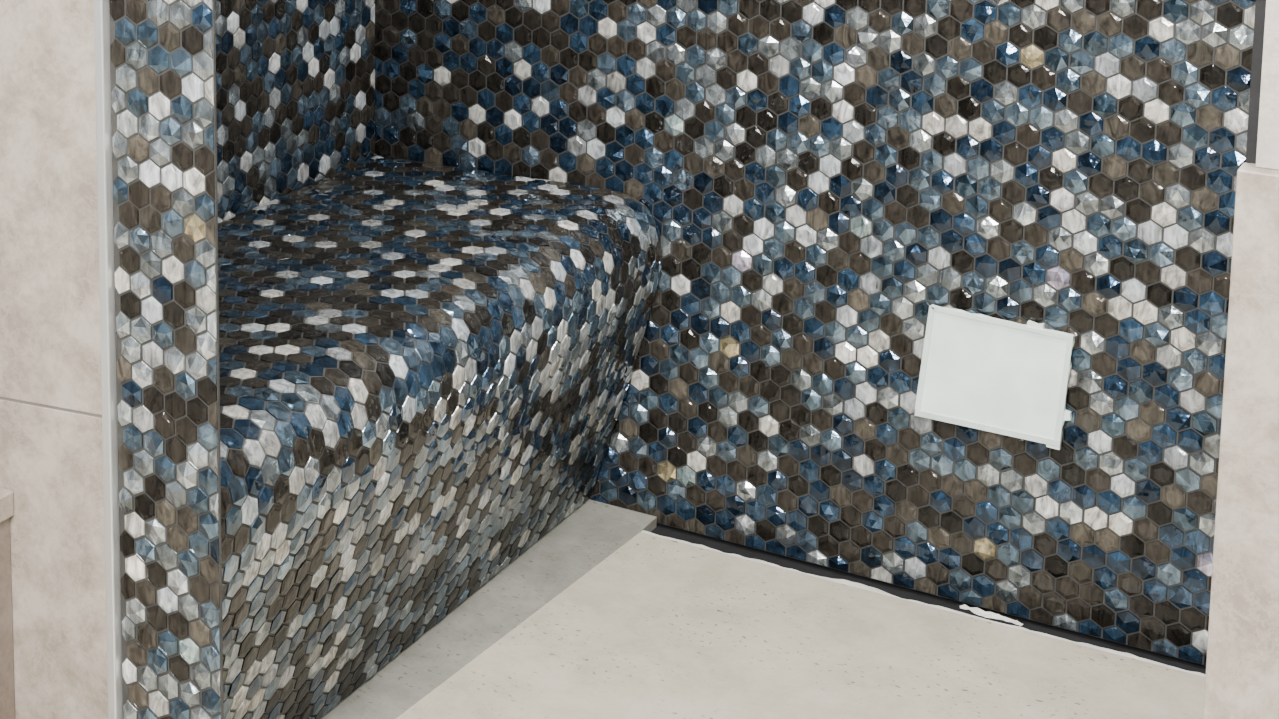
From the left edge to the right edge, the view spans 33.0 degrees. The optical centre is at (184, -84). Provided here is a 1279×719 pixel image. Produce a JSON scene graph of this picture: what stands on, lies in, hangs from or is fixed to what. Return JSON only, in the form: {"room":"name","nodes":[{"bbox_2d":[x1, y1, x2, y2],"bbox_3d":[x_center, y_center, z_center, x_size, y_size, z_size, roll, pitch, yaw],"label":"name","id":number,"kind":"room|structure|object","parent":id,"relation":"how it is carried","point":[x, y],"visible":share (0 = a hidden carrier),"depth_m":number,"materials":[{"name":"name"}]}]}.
{"room":"spa","nodes":[
{"label":"spa","id":0,"kind":"room"},
{"bbox_2d":[215,0,374,222],"bbox_3d":[-0.051,-0.150,2.750,0.036,2.171,1.140,5,10,36],"label":"wall","id":1,"kind":"structure","parent":0,"point":[295,79],"depth_m":3.07,"materials":[{"name":"tile"}]},
{"bbox_2d":[0,0,1278,718],"bbox_3d":[0.227,-0.015,1.812,4.154,2.171,0.112,5,10,36],"label":"wall","id":2,"kind":"structure","parent":0,"point":[51,437],"depth_m":2.05,"materials":[{"name":"tile"}]},
{"bbox_2d":[109,0,223,718],"bbox_3d":[-0.026,-0.030,1.938,0.122,2.171,0.009,5,10,36],"label":"wall","id":3,"kind":"structure","parent":2,"relation":"attached to","point":[163,52],"depth_m":2.00,"materials":[{"name":"tile"}]},
{"bbox_2d":[321,499,1205,718],"bbox_3d":[0.006,1.173,1.428,4.690,0.060,3.604,5,10,36],"label":"floor","id":4,"kind":"structure","parent":0,"point":[615,612],"depth_m":2.67,"materials":[{"name":"beige tile"}]},
{"bbox_2d":[0,487,14,718],"bbox_3d":[-0.464,0.807,2.225,0.535,0.443,0.252,5,10,36],"label":"stone ledge","id":5,"kind":"object","parent":4,"relation":"on","point":[7,696],"visible":1,"depth_m":2.15,"materials":[{"name":"beige stone"}]},
{"bbox_2d":[218,156,660,718],"bbox_3d":[0.171,0.701,2.720,0.482,0.491,1.132,5,10,36],"label":"bench","id":6,"kind":"object","parent":4,"relation":"on","point":[426,369],"visible":0.84,"depth_m":2.60,"materials":[{"name":"tile"}]},
{"bbox_2d":[960,605,1022,625],"bbox_3d":[1.071,0.928,2.752,0.083,0.006,0.017,5,10,36],"label":"film","id":7,"kind":"object","parent":4,"relation":"on","point":[978,611],"visible":1,"depth_m":2.75,"materials":[{"name":"white plastic"}]},
{"bbox_2d":[375,0,1255,664],"bbox_3d":[0.948,-0.157,2.745,1.599,2.183,0.036,5,10,36],"label":"wall","id":8,"kind":"structure","parent":0,"point":[814,177],"depth_m":2.82,"materials":[{"name":"tile"}]},
{"bbox_2d":[915,304,1074,449],"bbox_3d":[1.073,0.608,2.747,0.198,0.166,0.011,5,10,36],"label":"panel","id":9,"kind":"object","parent":8,"relation":"attached to","point":[978,371],"visible":1,"depth_m":2.74,"materials":[{"name":"white plastic"}]},
{"bbox_3d":[-0.705,-0.100,2.476,1.860,2.171,0.075,5,10,36],"label":"wall partition","id":10,"kind":"structure","parent":0,"visible":0},
{"bbox_2d":[94,0,122,718],"bbox_3d":[-0.082,-0.034,1.976,0.011,2.171,0.013,5,10,36],"label":"trim","id":11,"kind":"structure","parent":10,"relation":"attached to","point":[101,7],"depth_m":2.04,"materials":[{"name":"metal"}]}
]}

